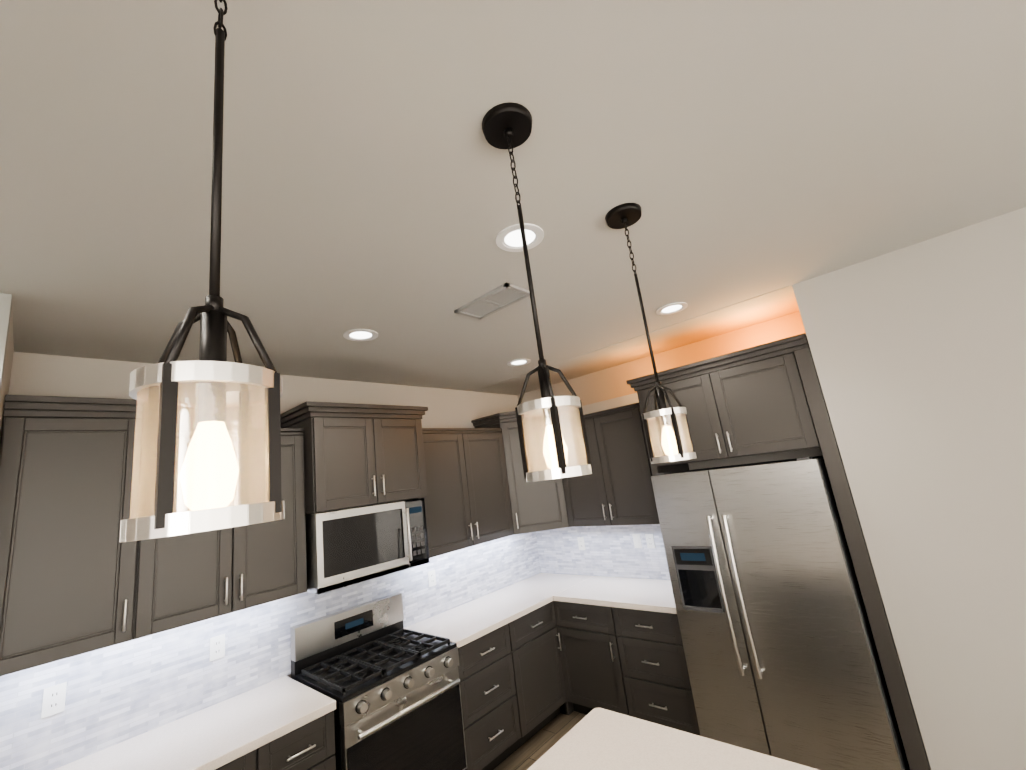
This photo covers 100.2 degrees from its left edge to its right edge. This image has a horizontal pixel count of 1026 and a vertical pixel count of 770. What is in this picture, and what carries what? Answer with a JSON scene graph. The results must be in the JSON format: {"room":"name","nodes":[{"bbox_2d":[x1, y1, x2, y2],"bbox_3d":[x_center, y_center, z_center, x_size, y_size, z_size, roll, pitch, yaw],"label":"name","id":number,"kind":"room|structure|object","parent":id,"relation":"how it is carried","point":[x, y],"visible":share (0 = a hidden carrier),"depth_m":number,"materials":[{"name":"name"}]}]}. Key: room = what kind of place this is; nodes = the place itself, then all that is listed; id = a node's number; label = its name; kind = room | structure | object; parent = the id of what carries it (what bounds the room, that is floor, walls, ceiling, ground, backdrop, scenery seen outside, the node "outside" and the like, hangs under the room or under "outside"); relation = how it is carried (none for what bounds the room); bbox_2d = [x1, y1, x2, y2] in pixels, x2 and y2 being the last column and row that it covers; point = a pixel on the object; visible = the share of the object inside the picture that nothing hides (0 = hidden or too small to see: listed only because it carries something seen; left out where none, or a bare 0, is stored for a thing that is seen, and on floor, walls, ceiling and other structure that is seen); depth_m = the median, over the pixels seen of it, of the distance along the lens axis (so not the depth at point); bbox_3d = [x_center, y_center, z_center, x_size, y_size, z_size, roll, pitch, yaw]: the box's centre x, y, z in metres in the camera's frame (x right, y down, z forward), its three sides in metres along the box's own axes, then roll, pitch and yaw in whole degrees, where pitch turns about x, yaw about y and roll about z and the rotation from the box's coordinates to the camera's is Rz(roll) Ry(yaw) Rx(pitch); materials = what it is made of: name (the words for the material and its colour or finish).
{"room":"kitchen","nodes":[
{"label":"kitchen","id":0,"kind":"room"},
{"bbox_2d":[0,293,13,437],"bbox_3d":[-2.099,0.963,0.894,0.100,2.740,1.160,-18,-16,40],"label":"wall","id":1,"kind":"structure","parent":0,"point":[5,307],"depth_m":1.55,"materials":[{"name":"grey paint"}]},
{"bbox_2d":[8,352,517,677],"bbox_3d":[-1.389,1.276,2.755,0.100,2.740,4.910,-18,-16,40],"label":"wall","id":2,"kind":"structure","parent":0,"point":[45,375],"depth_m":2.95,"materials":[{"name":"grey paint"}]},
{"bbox_2d":[0,405,159,680],"bbox_3d":[-1.980,0.651,1.950,0.350,1.016,0.508,-18,-16,40],"label":"upper cabinet","id":3,"kind":"object","parent":2,"relation":"attached to","point":[70,590],"depth_m":1.82,"materials":[{"name":"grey wood"}]},
{"bbox_2d":[156,429,307,636],"bbox_3d":[-1.596,0.741,2.360,0.350,0.918,0.750,-18,-16,40],"label":"upper cabinet","id":4,"kind":"object","parent":2,"relation":"attached to","point":[206,577],"depth_m":2.24,"materials":[{"name":"grey wood"}]},
{"bbox_2d":[0,512,707,769],"bbox_3d":[-0.359,1.327,2.537,1.661,0.516,3.645,-18,-16,40],"label":"backsplash","id":5,"kind":"structure","parent":2,"relation":"attached to","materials":[{"name":"tile"}]},
{"bbox_2d":[41,682,66,718],"bbox_3d":[-2.019,1.386,1.887,0.008,0.115,0.070,-18,-16,40],"label":"electrical outlet","id":6,"kind":"object","parent":5,"relation":"attached to","point":[54,697],"visible":1,"depth_m":1.89,"materials":[{"name":"white plastic"}]},
{"bbox_2d":[209,634,224,661],"bbox_3d":[-1.612,1.431,2.339,0.008,0.115,0.070,-18,-16,40],"label":"electrical outlet","id":7,"kind":"object","parent":5,"relation":"attached to","point":[217,647],"visible":1,"depth_m":2.34,"materials":[{"name":"white plastic"}]},
{"bbox_2d":[428,570,435,586],"bbox_3d":[-0.644,1.539,3.413,0.008,0.115,0.070,-18,-16,40],"label":"electrical outlet","id":8,"kind":"object","parent":5,"relation":"attached to","point":[431,578],"visible":1,"depth_m":3.41,"materials":[{"name":"white plastic"}]},
{"bbox_2d":[577,537,584,549],"bbox_3d":[0.646,1.501,4.057,0.070,0.115,0.008,-18,-16,40],"label":"electrical outlet","id":9,"kind":"object","parent":5,"relation":"attached to","point":[581,544],"visible":1,"depth_m":4.05,"materials":[{"name":"white plastic"}]},
{"bbox_2d":[632,534,641,547],"bbox_3d":[1.068,1.345,3.691,0.070,0.115,0.010,-18,-16,40],"label":"electrical outlet","id":10,"kind":"object","parent":5,"relation":"attached to","point":[637,540],"visible":1,"depth_m":3.69,"materials":[{"name":"white plastic"}]},
{"bbox_2d":[645,534,655,547],"bbox_3d":[1.157,1.317,3.615,0.070,0.115,0.008,-18,-16,40],"label":"electrical outlet","id":11,"kind":"object","parent":5,"relation":"attached to","point":[650,540],"visible":1,"depth_m":3.61,"materials":[{"name":"white plastic"}]},
{"bbox_2d":[281,409,431,516],"bbox_3d":[-1.071,0.529,2.947,0.470,0.588,0.790,-18,-16,40],"label":"upper cabinet","id":12,"kind":"object","parent":2,"relation":"attached to","point":[353,458],"depth_m":2.73,"materials":[{"name":"grey wood"}]},
{"bbox_2d":[305,498,428,593],"bbox_3d":[-0.992,1.025,2.827,0.470,0.432,0.760,-18,-16,40],"label":"microwave","id":13,"kind":"object","parent":12,"relation":"attached to","point":[348,546],"visible":0.96,"depth_m":2.64,"materials":[{"name":"silver metal"}]},
{"bbox_2d":[424,429,511,560],"bbox_3d":[-0.494,0.863,3.582,0.350,0.918,0.970,-18,-16,40],"label":"upper cabinet","id":14,"kind":"object","parent":2,"relation":"attached to","point":[467,508],"depth_m":3.45,"materials":[{"name":"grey wood"}]},
{"bbox_2d":[0,0,1025,390],"bbox_3d":[0.894,-0.884,0.847,6.900,0.060,5.010,-18,-16,40],"label":"ceiling","id":15,"kind":"structure","parent":0,"point":[740,150],"depth_m":1.25,"materials":[{"name":"grey paint"}]},
{"bbox_2d":[119,0,283,541],"bbox_3d":[-0.379,-0.285,0.549,0.141,0.904,0.141,-18,-16,40],"label":"pendant light","id":16,"kind":"object","parent":15,"relation":"hanging from","point":[211,471],"visible":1,"depth_m":0.46,"materials":[{"name":"black"}]},
{"bbox_2d":[343,329,377,340],"bbox_3d":[-0.854,-0.280,2.408,0.186,0.007,0.186,-18,-16,40],"label":"recessed light","id":17,"kind":"object","parent":15,"relation":"in","point":[360,334],"visible":0.98,"depth_m":2.40,"materials":[{"name":"white"}]},
{"bbox_2d":[454,282,529,319],"bbox_3d":[-0.105,-0.421,2.193,0.380,0.014,0.190,-18,-16,40],"label":"ceiling vent","id":18,"kind":"object","parent":15,"relation":"in","point":[501,297],"visible":0.94,"depth_m":2.18,"materials":[{"name":"grey metal"}]},
{"bbox_2d":[507,359,530,365],"bbox_3d":[0.048,-0.179,3.408,0.186,0.007,0.186,-18,-16,40],"label":"recessed light","id":19,"kind":"object","parent":15,"relation":"in","point":[517,362],"visible":0.98,"depth_m":3.41,"materials":[{"name":"white"}]},
{"bbox_2d":[496,223,543,251],"bbox_3d":[0.026,-0.562,1.643,0.186,0.007,0.186,-18,-16,40],"label":"recessed light","id":20,"kind":"object","parent":15,"relation":"in","point":[511,236],"visible":0.92,"depth_m":1.64,"materials":[{"name":"white"}]},
{"bbox_2d":[482,102,591,481],"bbox_3d":[0.042,-0.238,1.016,0.141,0.904,0.141,-18,-16,40],"label":"pendant light","id":21,"kind":"object","parent":15,"relation":"hanging from","point":[508,125],"visible":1,"depth_m":0.95,"materials":[{"name":"black"}]},
{"bbox_2d":[474,285,798,394],"bbox_3d":[0.837,-0.236,3.631,2.752,0.003,0.656,-18,-16,40],"label":"wall","id":22,"kind":"structure","parent":15,"relation":"attached to","point":[781,302],"depth_m":3.28,"materials":[{"name":"beige paint"}]},
{"bbox_2d":[605,203,696,463],"bbox_3d":[0.463,-0.191,1.483,0.141,0.904,0.141,-18,-16,40],"label":"pendant light","id":23,"kind":"object","parent":15,"relation":"hanging from","point":[624,215],"visible":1,"depth_m":1.41,"materials":[{"name":"black"}]},
{"bbox_2d":[656,302,687,314],"bbox_3d":[0.977,-0.469,2.640,0.186,0.007,0.186,-18,-16,40],"label":"recessed light","id":24,"kind":"object","parent":15,"relation":"in","point":[671,308],"visible":0.98,"depth_m":2.63,"materials":[{"name":"white"}]},
{"bbox_2d":[494,711,585,769],"bbox_3d":[1.249,1.829,0.254,6.900,0.060,5.010,-18,-16,40],"label":"floor","id":25,"kind":"structure","parent":0,"point":[530,752],"depth_m":3.05,"materials":[{"name":"brown wood"}]},
{"bbox_2d":[216,713,335,769],"bbox_3d":[-1.299,2.076,1.996,0.620,0.844,0.706,-18,-16,40],"label":"base cabinet","id":26,"kind":"object","parent":25,"relation":"on","point":[312,747],"depth_m":2.00,"materials":[{"name":"grey wood"}]},
{"bbox_2d":[44,673,335,769],"bbox_3d":[-1.515,1.627,1.900,0.635,0.040,1.201,-18,-16,40],"label":"countertop","id":27,"kind":"structure","parent":26,"relation":"on","point":[212,737],"depth_m":1.99,"materials":[{"name":"white stone"}]},
{"bbox_2d":[290,592,466,769],"bbox_3d":[-0.772,1.970,2.534,0.702,1.145,0.746,-18,-16,40],"label":"range","id":28,"kind":"object","parent":25,"relation":"on","point":[382,677],"visible":1,"depth_m":2.47,"materials":[{"name":"silver metal"}]},
{"bbox_2d":[458,625,523,769],"bbox_3d":[-0.354,2.182,3.044,0.620,0.844,0.566,-18,-16,40],"label":"base cabinet","id":29,"kind":"object","parent":25,"relation":"on","point":[490,711],"depth_m":2.84,"materials":[{"name":"grey wood"}]},
{"bbox_2d":[404,573,587,648],"bbox_3d":[-0.038,1.791,3.539,0.635,0.040,1.662,-18,-16,40],"label":"countertop","id":30,"kind":"structure","parent":29,"relation":"on","point":[470,621],"depth_m":3.34,"materials":[{"name":"white stone"}]},
{"bbox_2d":[508,601,570,742],"bbox_3d":[-0.003,2.214,3.402,0.663,0.844,0.558,-18,-16,40],"label":"base cabinet","id":31,"kind":"object","parent":25,"relation":"on","point":[534,611],"depth_m":3.22,"materials":[{"name":"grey wood"}]},
{"bbox_2d":[556,601,627,714],"bbox_3d":[0.765,2.126,3.459,0.557,0.844,0.661,-18,-16,40],"label":"base cabinet","id":32,"kind":"object","parent":25,"relation":"on","point":[593,675],"depth_m":3.25,"materials":[{"name":"grey wood"}]},
{"bbox_2d":[612,609,699,735],"bbox_3d":[1.146,2.010,3.155,0.566,0.844,0.620,-18,-16,40],"label":"base cabinet","id":33,"kind":"object","parent":25,"relation":"on","point":[657,685],"depth_m":2.91,"materials":[{"name":"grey wood"}]},
{"bbox_2d":[552,577,676,612],"bbox_3d":[0.914,1.634,3.390,1.025,0.040,0.636,-18,-16,40],"label":"countertop","id":34,"kind":"structure","parent":33,"relation":"on","point":[646,594],"depth_m":3.33,"materials":[{"name":"white stone"}]},
{"bbox_2d":[527,708,818,769],"bbox_3d":[0.163,1.527,0.547,1.135,0.926,1.930,-18,-16,40],"label":"kitchen island","id":35,"kind":"object","parent":25,"relation":"on","point":[599,739],"visible":1,"depth_m":1.42,"materials":[{"name":"painted wood"},{"name":"white quartz"}]},
{"bbox_2d":[651,456,909,769],"bbox_3d":[1.598,1.358,2.643,0.937,1.737,0.814,-18,-16,40],"label":"fridge","id":36,"kind":"object","parent":25,"relation":"on","point":[781,656],"visible":0.94,"depth_m":2.35,"materials":[{"name":"grey metal"}]},
{"bbox_2d":[574,393,822,469],"bbox_3d":[1.265,1.119,3.625,2.760,2.740,0.100,-18,-16,40],"label":"wall","id":37,"kind":"structure","parent":0,"point":[633,399],"depth_m":3.29,"materials":[{"name":"grey paint"}]},
{"bbox_2d":[468,412,575,536],"bbox_3d":[0.180,0.828,4.056,0.748,1.016,0.748,-18,-16,40],"label":"upper cabinet","id":38,"kind":"object","parent":37,"relation":"attached to","point":[543,508],"depth_m":3.83,"materials":[{"name":"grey wood"}]},
{"bbox_2d":[560,401,675,528],"bbox_3d":[0.875,0.713,3.711,0.888,0.918,0.350,-18,-16,40],"label":"upper cabinet","id":39,"kind":"object","parent":37,"relation":"attached to","point":[618,493],"depth_m":3.53,"materials":[{"name":"grey wood"}]},
{"bbox_2d":[517,312,805,405],"bbox_3d":[1.075,-0.070,3.845,2.752,0.292,0.004,-18,-16,40],"label":"wall","id":40,"kind":"structure","parent":37,"relation":"attached to","point":[601,385],"depth_m":3.63,"materials":[{"name":"beige paint"}]},
{"bbox_2d":[636,345,835,468],"bbox_3d":[1.528,0.199,2.992,0.975,0.588,0.620,-18,-16,40],"label":"upper cabinet","id":41,"kind":"object","parent":37,"relation":"attached to","point":[770,401],"depth_m":2.65,"materials":[{"name":"grey wood"}]},
{"bbox_2d":[792,207,1025,769],"bbox_3d":[3.506,0.306,1.248,3.940,2.740,0.750,-18,-16,40],"label":"wall","id":42,"kind":"structure","parent":0,"point":[918,351],"depth_m":2.03,"materials":[{"name":"grey paint"}]}
]}

